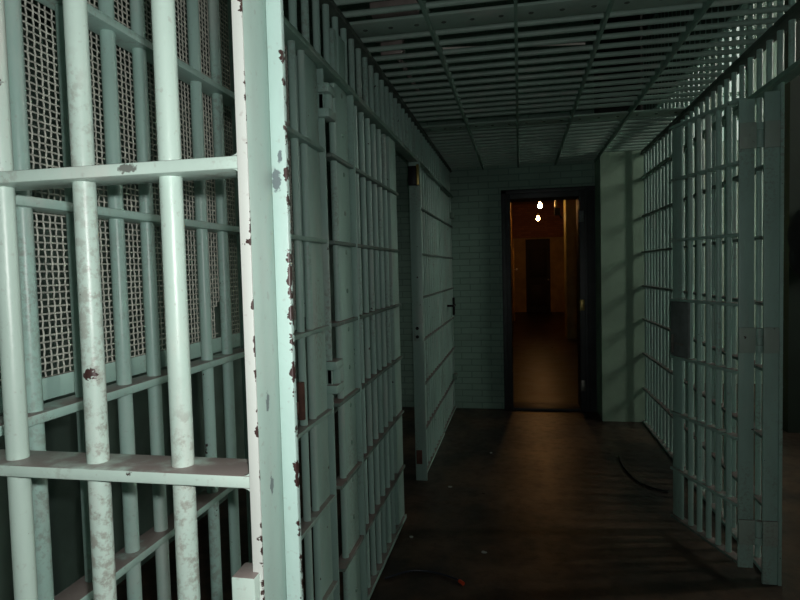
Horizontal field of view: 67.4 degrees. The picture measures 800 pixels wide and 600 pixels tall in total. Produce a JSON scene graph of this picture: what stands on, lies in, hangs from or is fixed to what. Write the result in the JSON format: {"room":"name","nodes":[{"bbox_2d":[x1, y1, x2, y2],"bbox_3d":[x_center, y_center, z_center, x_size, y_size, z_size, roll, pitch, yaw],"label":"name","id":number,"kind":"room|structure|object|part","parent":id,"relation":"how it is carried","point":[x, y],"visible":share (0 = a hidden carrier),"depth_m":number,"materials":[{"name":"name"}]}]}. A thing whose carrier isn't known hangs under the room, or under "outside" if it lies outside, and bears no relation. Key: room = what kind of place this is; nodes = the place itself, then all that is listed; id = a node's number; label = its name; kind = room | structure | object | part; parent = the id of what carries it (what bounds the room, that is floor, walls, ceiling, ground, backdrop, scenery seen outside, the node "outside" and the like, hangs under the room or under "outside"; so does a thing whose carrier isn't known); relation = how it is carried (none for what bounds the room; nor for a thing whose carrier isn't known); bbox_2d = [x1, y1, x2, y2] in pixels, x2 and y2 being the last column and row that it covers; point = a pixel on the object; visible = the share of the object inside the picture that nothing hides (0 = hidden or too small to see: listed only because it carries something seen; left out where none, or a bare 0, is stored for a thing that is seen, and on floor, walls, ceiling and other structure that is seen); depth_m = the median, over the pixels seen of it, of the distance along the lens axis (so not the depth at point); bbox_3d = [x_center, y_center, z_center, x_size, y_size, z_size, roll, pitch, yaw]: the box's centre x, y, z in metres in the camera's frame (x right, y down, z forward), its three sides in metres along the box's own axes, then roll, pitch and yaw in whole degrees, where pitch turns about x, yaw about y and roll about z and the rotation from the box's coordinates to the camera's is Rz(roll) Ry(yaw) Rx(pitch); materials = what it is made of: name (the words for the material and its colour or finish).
{"room":"prison interior","nodes":[
{"label":"prison interior","id":0,"kind":"room"},
{"bbox_2d":[21,0,211,112],"bbox_3d":[-3.025,-1.534,2.205,0.150,6.000,9.500,-1,3,11],"label":"wall","id":1,"kind":"structure","parent":0,"point":[29,13],"depth_m":5.23,"materials":[{"name":"grey paint"}]},
{"bbox_2d":[97,183,167,455],"bbox_3d":[-0.505,0.044,1.092,0.059,0.523,0.177,-1,3,11],"label":"bars","id":2,"kind":"object","parent":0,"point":[123,390],"depth_m":1.10,"materials":[{"name":"green paint"}]},
{"bbox_2d":[0,0,305,412],"bbox_3d":[-0.505,-0.363,1.378,0.012,1.005,1.600,-1,3,11],"label":"screen","id":3,"kind":"object","parent":2,"relation":"attached to","point":[59,384],"visible":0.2,"depth_m":1.20,"materials":[{"name":"green paint"}]},
{"bbox_3d":[-0.448,0.146,1.392,0.050,0.015,1.695,-1,3,11],"label":"rail","id":4,"kind":"part","parent":2,"relation":"part of","materials":[{"name":"metal"}]},
{"bbox_3d":[-0.456,-0.170,1.376,0.050,0.015,1.695,-1,3,11],"label":"rail","id":5,"kind":"part","parent":2,"relation":"part of","materials":[{"name":"metal"}]},
{"bbox_2d":[0,19,337,599],"bbox_3d":[-1.633,0.167,2.020,0.100,2.550,9.500,-1,3,11],"label":"wall","id":6,"kind":"structure","parent":0,"point":[60,432],"depth_m":2.91,"materials":[{"name":"metal"}]},
{"bbox_2d":[115,482,174,599],"bbox_3d":[-0.495,0.452,1.112,0.059,0.279,0.177,-1,3,11],"label":"bars","id":7,"kind":"object","parent":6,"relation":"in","point":[128,559],"depth_m":1.12,"materials":[{"name":"green paint"}]},
{"bbox_2d":[184,178,248,458],"bbox_3d":[-0.446,0.058,1.386,0.059,0.703,0.252,-1,3,11],"label":"bars","id":8,"kind":"object","parent":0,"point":[207,361],"depth_m":1.46,"materials":[{"name":"green paint"}]},
{"bbox_2d":[219,0,596,408],"bbox_3d":[-0.007,-1.827,6.570,4.060,6.000,0.260,-1,3,11],"label":"wall","id":9,"kind":"structure","parent":0,"point":[475,191],"depth_m":6.35,"materials":[{"name":"green paint"}]},
{"bbox_2d":[501,186,596,411],"bbox_3d":[1.561,-0.002,6.334,0.932,2.300,0.345,-1,3,11],"label":"door frame","id":10,"kind":"structure","parent":9,"relation":"in","point":[584,196],"depth_m":6.15,"materials":[{"name":"grey metal"}]},
{"bbox_2d":[116,312,799,599],"bbox_3d":[2.891,1.068,8.493,8.900,0.123,23.850,-1,3,11],"label":"floor","id":11,"kind":"structure","parent":0,"point":[555,512],"depth_m":3.62,"materials":[{"name":"wood"}]},
{"bbox_2d":[36,0,70,166],"bbox_3d":[-0.548,-0.330,0.907,0.059,0.254,0.052,-1,3,11],"label":"bars","id":12,"kind":"object","parent":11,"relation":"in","point":[56,5],"depth_m":0.96,"materials":[{"name":"green paint"}]},
{"bbox_2d":[87,0,153,163],"bbox_3d":[-0.516,-0.394,1.070,0.059,0.323,0.177,-1,3,11],"label":"bars","id":13,"kind":"object","parent":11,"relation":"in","point":[112,33],"depth_m":1.08,"materials":[{"name":"green paint"}]},
{"bbox_2d":[0,0,302,599],"bbox_3d":[-0.349,0.206,0.675,0.468,2.540,0.080,-1,3,11],"label":"cell door","id":14,"kind":"structure","parent":11,"relation":"on","point":[260,164],"depth_m":0.65,"materials":[{"name":"paint"}]},
{"bbox_2d":[4,0,30,170],"bbox_3d":[-0.561,-0.299,0.841,0.059,0.241,0.029,-1,3,11],"label":"bars","id":15,"kind":"object","parent":14,"relation":"in","point":[13,8],"depth_m":0.86,"materials":[{"name":"green paint"}]},
{"bbox_2d":[15,188,85,452],"bbox_3d":[-0.545,0.038,0.897,0.059,0.416,0.109,-1,3,11],"label":"bars","id":16,"kind":"object","parent":14,"relation":"in","point":[39,412],"depth_m":0.89,"materials":[{"name":"green paint"}]},
{"bbox_2d":[31,477,93,599],"bbox_3d":[-0.536,0.367,0.913,0.059,0.238,0.109,-1,3,11],"label":"bars","id":17,"kind":"object","parent":14,"relation":"in","point":[82,589],"depth_m":0.90,"materials":[{"name":"green paint"}]},
{"bbox_3d":[-0.368,-0.135,0.664,0.446,0.031,0.056,-1,3,11],"label":"rail","id":18,"kind":"part","parent":14,"relation":"part of","materials":[{"name":"metal"}]},
{"bbox_3d":[-0.359,0.188,0.680,0.446,0.031,0.056,-1,3,11],"label":"rail","id":19,"kind":"part","parent":14,"relation":"part of","materials":[{"name":"metal"}]},
{"bbox_3d":[-0.140,0.202,0.638,0.011,2.540,0.062,-1,3,11],"label":"post","id":20,"kind":"part","parent":14,"relation":"part of","materials":[{"name":"metal"}]},
{"bbox_2d":[177,0,236,157],"bbox_3d":[-0.461,-0.516,1.358,0.059,0.415,0.252,-1,3,11],"label":"bars","id":21,"kind":"object","parent":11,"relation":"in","point":[191,74],"depth_m":1.44,"materials":[{"name":"green paint"}]},
{"bbox_3d":[-0.465,-0.501,1.360,0.050,0.015,1.695,-1,3,11],"label":"rail","id":22,"kind":"part","parent":21,"relation":"part of","materials":[{"name":"metal"}]},
{"bbox_2d":[284,0,791,197],"bbox_3d":[0.832,-1.098,3.254,1.881,0.327,5.975,-1,3,11],"label":"grille","id":23,"kind":"object","parent":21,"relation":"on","point":[565,147],"depth_m":3.15,"materials":[{"name":"metal"}]},
{"bbox_3d":[-0.254,-0.983,2.455,0.018,0.190,0.165,-1,3,11],"label":"post plate","id":24,"kind":"part","parent":23,"relation":"part of","materials":[{"name":"green paint"}]},
{"bbox_2d":[317,68,406,599],"bbox_3d":[-0.135,0.229,2.908,0.067,2.238,1.362,-1,3,11],"label":"door","id":25,"kind":"structure","parent":23,"relation":"attached to","point":[347,377],"depth_m":2.68,"materials":[{"name":"green paint"}]},
{"bbox_3d":[-0.157,-0.585,2.900,0.050,0.015,1.270,-1,3,11],"label":"rail","id":26,"kind":"part","parent":25,"relation":"part of","materials":[{"name":"metal"}]},
{"bbox_3d":[-0.149,-0.254,2.916,0.050,0.015,1.270,-1,3,11],"label":"rail","id":27,"kind":"part","parent":25,"relation":"part of","materials":[{"name":"metal"}]},
{"bbox_3d":[-0.141,0.062,2.932,0.050,0.015,1.270,-1,3,11],"label":"rail","id":28,"kind":"part","parent":25,"relation":"part of","materials":[{"name":"metal"}]},
{"bbox_3d":[-0.133,0.373,2.947,0.050,0.015,1.270,-1,3,11],"label":"rail","id":29,"kind":"part","parent":25,"relation":"part of","materials":[{"name":"metal"}]},
{"bbox_3d":[-0.125,0.698,2.963,0.050,0.015,1.270,-1,3,11],"label":"rail","id":30,"kind":"part","parent":25,"relation":"part of","materials":[{"name":"metal"}]},
{"bbox_3d":[-0.116,1.028,2.979,0.050,0.015,1.270,-1,3,11],"label":"rail","id":31,"kind":"part","parent":25,"relation":"part of","materials":[{"name":"metal"}]},
{"bbox_3d":[-0.109,1.333,2.994,0.050,0.024,1.270,-1,3,11],"label":"rail","id":32,"kind":"part","parent":25,"relation":"part of","materials":[{"name":"green metal"}]},
{"bbox_3d":[-0.058,-1.069,3.433,0.064,0.297,5.975,-1,3,11],"label":"transom grille","id":33,"kind":"part","parent":23,"relation":"part of","materials":[{"name":"metal"}]},
{"bbox_2d":[370,0,418,18],"bbox_3d":[-0.024,-1.231,2.521,0.200,0.060,0.060,-1,3,11],"label":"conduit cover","id":34,"kind":"object","parent":23,"relation":"attached to","point":[384,3],"visible":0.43,"depth_m":2.50,"materials":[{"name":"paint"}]},
{"bbox_2d":[381,39,419,90],"bbox_3d":[0.038,-1.291,3.394,0.110,0.090,0.840,-1,3,11],"label":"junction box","id":35,"kind":"object","parent":23,"relation":"on","point":[400,41],"visible":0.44,"depth_m":2.99,"materials":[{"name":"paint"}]},
{"bbox_2d":[438,186,457,431],"bbox_3d":[0.489,0.065,5.916,0.112,2.238,0.970,-1,3,11],"label":"door","id":36,"kind":"structure","parent":23,"relation":"attached to","point":[447,301],"depth_m":5.87,"materials":[{"name":"green paint"}]},
{"bbox_3d":[0.438,-0.748,5.881,0.050,0.015,0.970,-1,3,11],"label":"rail","id":37,"kind":"part","parent":36,"relation":"part of","materials":[{"name":"metal"}]},
{"bbox_3d":[0.462,0.211,5.929,0.050,0.015,0.970,-1,3,11],"label":"rail","id":38,"kind":"part","parent":36,"relation":"part of","materials":[{"name":"metal"}]},
{"bbox_3d":[0.470,0.535,5.945,0.050,0.015,0.970,-1,3,11],"label":"rail","id":39,"kind":"part","parent":36,"relation":"part of","materials":[{"name":"metal"}]},
{"bbox_3d":[0.478,0.865,5.961,0.050,0.015,0.970,-1,3,11],"label":"rail","id":40,"kind":"part","parent":36,"relation":"part of","materials":[{"name":"metal"}]},
{"bbox_3d":[0.486,1.171,5.976,0.050,0.024,0.970,-1,3,11],"label":"rail","id":41,"kind":"part","parent":36,"relation":"part of","materials":[{"name":"green metal"}]},
{"bbox_3d":[0.506,0.060,5.912,0.077,0.170,0.170,-1,3,11],"label":"handle","id":42,"kind":"part","parent":36,"relation":"part of","materials":[{"name":"black metal"}]},
{"bbox_2d":[442,42,584,49],"bbox_3d":[0.556,-1.247,2.946,0.700,0.012,0.011,-1,3,1],"label":"conduit","id":43,"kind":"object","parent":23,"relation":"on","point":[578,43],"visible":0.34,"depth_m":2.94,"materials":[{"name":"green metal"}]},
{"bbox_3d":[0.693,-1.192,2.442,1.833,0.012,0.150,-1,3,11],"label":"cross plate","id":44,"kind":"part","parent":23,"relation":"part of","materials":[{"name":"green paint"}]},
{"bbox_3d":[1.069,-1.295,4.327,1.833,0.012,0.170,-1,3,11],"label":"cross plate","id":45,"kind":"part","parent":23,"relation":"part of","materials":[{"name":"green paint"}]},
{"bbox_2d":[196,486,240,599],"bbox_3d":[-0.440,0.552,1.380,0.059,0.288,0.189,-1,3,11],"label":"bars","id":46,"kind":"object","parent":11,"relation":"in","point":[208,499],"depth_m":1.41,"materials":[{"name":"green paint"}]},
{"bbox_3d":[-0.440,0.457,1.407,0.050,0.015,1.695,-1,3,11],"label":"rail","id":47,"kind":"part","parent":46,"relation":"part of","materials":[{"name":"green metal"}]},
{"bbox_3d":[-0.432,0.782,1.423,0.050,0.015,1.695,-1,3,11],"label":"rail","id":48,"kind":"part","parent":46,"relation":"part of","materials":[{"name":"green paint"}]},
{"bbox_3d":[-0.424,1.111,1.439,0.050,0.015,1.695,-1,3,11],"label":"rail","id":49,"kind":"part","parent":46,"relation":"part of","materials":[{"name":"green metal"}]},
{"bbox_2d":[287,40,337,599],"bbox_3d":[-0.318,0.137,2.022,0.059,1.906,0.351,-1,3,11],"label":"bars","id":50,"kind":"object","parent":11,"relation":"in","point":[318,516],"depth_m":2.07,"materials":[{"name":"green paint"}]},
{"bbox_3d":[-0.292,0.267,2.165,0.014,2.229,0.127,-1,3,11],"label":"plate","id":51,"kind":"part","parent":50,"relation":"part of","materials":[{"name":"green paint"}]},
{"bbox_2d":[408,162,427,480],"bbox_3d":[0.132,0.163,4.251,0.080,2.249,0.160,-1,3,11],"label":"post","id":52,"kind":"object","parent":11,"relation":"on","point":[414,182],"visible":1,"depth_m":4.22,"materials":[{"name":"metal"}]},
{"bbox_3d":[0.130,0.226,4.220,0.060,0.125,0.011,-1,3,11],"label":"keeper plate","id":53,"kind":"part","parent":52,"relation":"part of","materials":[{"name":"green paint"}]},
{"bbox_2d":[385,569,464,585],"bbox_3d":[0.125,1.347,2.926,0.389,0.018,0.109,-1,3,11],"label":"cable","id":54,"kind":"object","parent":11,"relation":"on","point":[460,581],"visible":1,"depth_m":2.94,"materials":[{"name":"black rubber"}]},
{"bbox_3d":[0.112,1.346,2.937,0.367,0.009,0.095,-1,3,6],"label":"cord","id":55,"kind":"part","parent":54,"relation":"part of","materials":[{"name":"black rubber"}]},
{"bbox_2d":[420,168,444,472],"bbox_3d":[0.251,0.128,4.884,0.050,2.250,1.090,-1,3,11],"label":"bars","id":56,"kind":"object","parent":11,"relation":"in","point":[430,218],"visible":0.7,"depth_m":4.89,"materials":[{"name":"green paint"}]},
{"bbox_3d":[0.231,-0.691,4.843,0.050,0.015,1.090,-1,3,11],"label":"rail","id":57,"kind":"part","parent":56,"relation":"part of","materials":[{"name":"metal"}]},
{"bbox_3d":[0.239,-0.359,4.860,0.050,0.015,1.090,-1,3,11],"label":"rail","id":58,"kind":"part","parent":56,"relation":"part of","materials":[{"name":"metal"}]},
{"bbox_3d":[0.247,-0.044,4.875,0.050,0.015,1.090,-1,3,11],"label":"rail","id":59,"kind":"part","parent":56,"relation":"part of","materials":[{"name":"metal"}]},
{"bbox_3d":[0.255,0.268,4.891,0.050,0.015,1.090,-1,3,11],"label":"rail","id":60,"kind":"part","parent":56,"relation":"part of","materials":[{"name":"metal"}]},
{"bbox_3d":[0.263,0.592,4.907,0.050,0.015,1.090,-1,3,11],"label":"rail","id":61,"kind":"part","parent":56,"relation":"part of","materials":[{"name":"metal"}]},
{"bbox_3d":[0.271,0.922,4.923,0.050,0.015,1.090,-1,3,11],"label":"rail","id":62,"kind":"part","parent":56,"relation":"part of","materials":[{"name":"metal"}]},
{"bbox_3d":[0.280,1.241,4.939,0.050,0.020,1.090,-1,3,11],"label":"rail","id":63,"kind":"part","parent":56,"relation":"part of","materials":[{"name":"green metal"}]},
{"bbox_3d":[0.351,0.091,5.383,0.020,2.230,0.070,-1,3,11],"label":"plate","id":64,"kind":"part","parent":56,"relation":"part of","materials":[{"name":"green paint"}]},
{"bbox_2d":[595,150,644,421],"bbox_3d":[2.363,-0.193,6.732,0.475,2.600,2.170,-1,3,11],"label":"wall pier","id":65,"kind":"object","parent":11,"relation":"on","point":[619,185],"visible":0.57,"depth_m":5.69,"materials":[{"name":"green paint"}]},
{"bbox_2d":[618,456,668,492],"bbox_3d":[1.677,1.239,4.298,0.118,0.013,0.762,-2,3,-4],"label":"hose","id":66,"kind":"object","parent":11,"relation":"on","point":[625,469],"visible":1,"depth_m":4.11,"materials":[{"name":"black rubber"}]},
{"bbox_2d":[641,161,672,459],"bbox_3d":[2.189,0.056,5.068,0.060,2.273,1.151,-1,3,11],"label":"bars","id":67,"kind":"object","parent":11,"relation":"in","point":[658,387],"depth_m":5.06,"materials":[{"name":"green paint"}]},
{"bbox_3d":[2.026,0.255,4.238,0.056,0.015,2.885,-1,3,11],"label":"rail","id":68,"kind":"part","parent":67,"relation":"part of","materials":[{"name":"metal"}]},
{"bbox_3d":[2.018,-0.057,4.223,0.056,0.015,2.885,-1,3,11],"label":"rail","id":69,"kind":"part","parent":67,"relation":"part of","materials":[{"name":"metal"}]},
{"bbox_2d":[732,167,737,367],"bbox_3d":[1.807,-0.170,3.178,0.060,1.065,0.082,-1,3,11],"label":"bars","id":70,"kind":"object","parent":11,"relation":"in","point":[734,170],"depth_m":3.27,"materials":[{"name":"green paint"}]},
{"bbox_3d":[2.010,-0.372,4.207,0.056,0.015,2.885,-1,3,11],"label":"rail","id":71,"kind":"part","parent":70,"relation":"part of","materials":[{"name":"metal"}]},
{"bbox_2d":[753,352,761,519],"bbox_3d":[1.766,0.667,2.907,0.060,0.832,0.101,-1,3,11],"label":"bars","id":72,"kind":"object","parent":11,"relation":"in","point":[757,494],"depth_m":2.97,"materials":[{"name":"green paint"}]},
{"bbox_3d":[2.034,0.579,4.254,0.056,0.015,2.885,-1,3,11],"label":"rail","id":73,"kind":"part","parent":72,"relation":"part of","materials":[{"name":"metal"}]},
{"bbox_3d":[2.043,0.909,4.270,0.056,0.015,2.885,-1,3,11],"label":"rail","id":74,"kind":"part","parent":72,"relation":"part of","materials":[{"name":"metal"}]},
{"bbox_3d":[2.051,1.228,4.286,0.060,0.020,2.885,-1,3,11],"label":"rail","id":75,"kind":"part","parent":72,"relation":"part of","materials":[{"name":"green metal"}]},
{"bbox_2d":[754,148,762,327],"bbox_3d":[1.741,-0.295,2.858,0.060,0.861,0.102,-1,3,11],"label":"bars","id":76,"kind":"object","parent":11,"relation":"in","point":[758,238],"depth_m":2.92,"materials":[{"name":"green paint"}]},
{"bbox_3d":[2.002,-0.704,4.191,0.056,0.015,2.885,-1,3,11],"label":"rail","id":77,"kind":"part","parent":76,"relation":"part of","materials":[{"name":"metal"}]},
{"bbox_2d":[641,0,799,178],"bbox_3d":[1.709,-2.207,2.845,0.064,2.461,5.475,-1,3,11],"label":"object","id":78,"kind":"object","parent":76,"relation":"on","point":[658,152],"visible":0.56,"depth_m":3.35,"materials":[{"name":"green paint"}]},
{"bbox_3d":[1.708,-2.237,2.843,0.056,0.015,5.475,-1,3,11],"label":"rail","id":79,"kind":"part","parent":78,"relation":"part of","materials":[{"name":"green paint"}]},
{"bbox_3d":[1.703,-2.462,2.832,0.022,1.950,5.475,-1,3,11],"label":"plate","id":80,"kind":"part","parent":78,"relation":"part of","materials":[{"name":"metal"}]},
{"bbox_3d":[1.727,-1.488,2.880,0.056,0.015,5.475,-1,3,11],"label":"rail","id":81,"kind":"part","parent":78,"relation":"part of","materials":[{"name":"metal"}]},
{"bbox_3d":[1.740,-0.989,2.905,0.064,0.022,5.475,-1,3,11],"label":"header rail","id":82,"kind":"part","parent":78,"relation":"part of","materials":[{"name":"metal"}]},
{"bbox_2d":[761,82,784,585],"bbox_3d":[1.706,0.176,2.763,0.084,2.290,0.090,-1,3,11],"label":"post","id":83,"kind":"object","parent":11,"relation":"on","point":[774,101],"visible":0.99,"depth_m":2.72,"materials":[{"name":"metal"}]},
{"bbox_2d":[669,98,780,567],"bbox_3d":[1.559,0.154,3.011,0.150,2.173,0.662,-2,3,-15],"label":"door","id":84,"kind":"structure","parent":83,"relation":"attached to","point":[751,340],"depth_m":2.92,"materials":[{"name":"green paint"}]},
{"bbox_3d":[1.509,0.241,3.271,0.014,0.100,0.100,-2,3,-7],"label":"handle","id":85,"kind":"part","parent":84,"relation":"part of","materials":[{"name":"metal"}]},
{"bbox_3d":[1.528,0.158,3.255,0.030,0.296,0.161,-2,3,-7],"label":"lock plate","id":86,"kind":"part","parent":84,"relation":"part of","materials":[{"name":"grey metal"}]},
{"bbox_3d":[1.536,-0.644,3.023,0.050,0.015,0.557,-2,3,-7],"label":"rail","id":87,"kind":"part","parent":84,"relation":"part of","materials":[{"name":"metal"}]},
{"bbox_3d":[1.577,0.953,3.102,0.050,0.015,0.557,-2,3,-7],"label":"rail","id":88,"kind":"part","parent":84,"relation":"part of","materials":[{"name":"green metal"}]},
{"bbox_3d":[1.584,1.226,3.116,0.050,0.014,0.557,-2,3,-7],"label":"rail","id":89,"kind":"part","parent":84,"relation":"part of","materials":[{"name":"metal"}]},
{"bbox_3d":[1.545,-0.315,3.039,0.050,0.015,0.557,-2,3,-7],"label":"rail","id":90,"kind":"part","parent":84,"relation":"part of","materials":[{"name":"metal"}]},
{"bbox_3d":[1.553,0.010,3.055,0.050,0.015,0.557,-2,3,-7],"label":"rail","id":91,"kind":"part","parent":84,"relation":"part of","materials":[{"name":"metal"}]},
{"bbox_3d":[1.561,0.324,3.071,0.050,0.015,0.557,-2,3,-7],"label":"rail","id":92,"kind":"part","parent":84,"relation":"part of","materials":[{"name":"green metal"}]},
{"bbox_3d":[1.569,0.639,3.087,0.050,0.015,0.557,-2,3,-7],"label":"rail","id":93,"kind":"part","parent":84,"relation":"part of","materials":[{"name":"green metal"}]},
{"bbox_3d":[1.529,-0.927,3.009,0.050,0.014,0.557,-2,3,-7],"label":"rail","id":94,"kind":"part","parent":84,"relation":"part of","materials":[{"name":"metal"}]},
{"bbox_3d":[1.734,0.175,2.758,0.014,2.290,0.090,-1,3,11],"label":"post","id":95,"kind":"part","parent":83,"relation":"part of","materials":[{"name":"metal"}]},
{"bbox_2d":[510,202,512,323],"bbox_3d":[2.377,-1.002,13.390,0.150,3.560,13.940,-1,3,11],"label":"wall","id":96,"kind":"structure","parent":0,"point":[510,202],"depth_m":17.04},
{"bbox_2d":[512,248,517,320],"bbox_3d":[3.292,-0.457,17.087,0.140,2.040,0.800,-1,3,11],"label":"open door","id":97,"kind":"structure","parent":96,"relation":"in","point":[514,269],"depth_m":16.72,"materials":[{"name":"brown wood"}]},
{"bbox_3d":[3.245,-0.457,17.096,0.044,2.040,0.800,-1,3,11],"label":"door","id":98,"kind":"part","parent":97,"relation":"part of","materials":[{"name":"brown wood"}]},
{"bbox_2d":[512,200,563,204],"bbox_3d":[3.232,-2.848,13.195,1.960,0.100,14.090,-1,3,11],"label":"ceiling","id":99,"kind":"structure","parent":0,"point":[558,201],"depth_m":19.34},
{"bbox_2d":[554,200,561,217],"bbox_3d":[3.284,-2.228,12.498,0.187,1.071,0.100,-1,3,11],"label":"pipe","id":100,"kind":"object","parent":99,"relation":"hanging from","point":[556,210],"visible":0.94,"depth_m":12.49,"materials":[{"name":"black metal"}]},
{"bbox_2d":[512,203,564,311],"bbox_3d":[4.606,-1.383,19.939,1.660,3.560,0.200,-1,3,11],"label":"wall","id":101,"kind":"structure","parent":0,"point":[557,287],"depth_m":19.80,"materials":[{"name":"orange paint"}]},
{"bbox_2d":[525,239,550,311],"bbox_3d":[4.588,-0.811,19.934,0.790,2.420,0.159,-1,3,11],"label":"door","id":102,"kind":"structure","parent":101,"relation":"in","point":[538,291],"depth_m":19.94,"materials":[{"name":"metal"}]},
{"bbox_3d":[4.592,-0.752,19.949,0.550,1.900,0.016,-1,3,11],"label":"panel","id":103,"kind":"part","parent":102,"relation":"part of","materials":[{"name":"brown wood"}]},
{"bbox_2d":[563,200,576,338],"bbox_3d":[3.702,-0.991,12.482,0.515,3.560,0.600,-1,3,11],"label":"wall","id":104,"kind":"structure","parent":0,"point":[570,250],"depth_m":12.25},
{"bbox_2d":[593,15,643,134],"bbox_3d":[2.288,-3.188,6.589,0.475,3.400,2.160,-1,3,11],"label":"wall","id":105,"kind":"structure","parent":0,"point":[634,17],"depth_m":5.59,"materials":[{"name":"paint"}]},
{"bbox_2d":[694,0,784,383],"bbox_3d":[4.888,-1.980,7.152,4.365,6.000,0.170,-1,3,11],"label":"wall","id":106,"kind":"structure","parent":0,"point":[774,2],"depth_m":7.29,"materials":[{"name":"paint"}]},
{"bbox_2d":[684,19,747,141],"bbox_3d":[3.735,-2.636,7.342,0.960,1.490,0.080,-1,3,11],"label":"window","id":107,"kind":"structure","parent":106,"relation":"in","point":[746,27],"depth_m":7.28,"materials":[{"name":"white"}]},
{"bbox_2d":[783,0,799,432],"bbox_3d":[3.790,-1.149,5.083,0.930,4.600,0.120,-1,3,11],"label":"wall partition","id":108,"kind":"structure","parent":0,"point":[791,280],"depth_m":5.17,"materials":[{"name":"grey metal"}]},
{"bbox_2d":[787,209,799,274],"bbox_3d":[3.505,-0.514,5.007,0.500,0.625,0.211,-1,3,11],"label":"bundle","id":109,"kind":"object","parent":108,"relation":"hanging from","point":[793,233],"visible":1,"depth_m":5.01,"materials":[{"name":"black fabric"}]}
]}

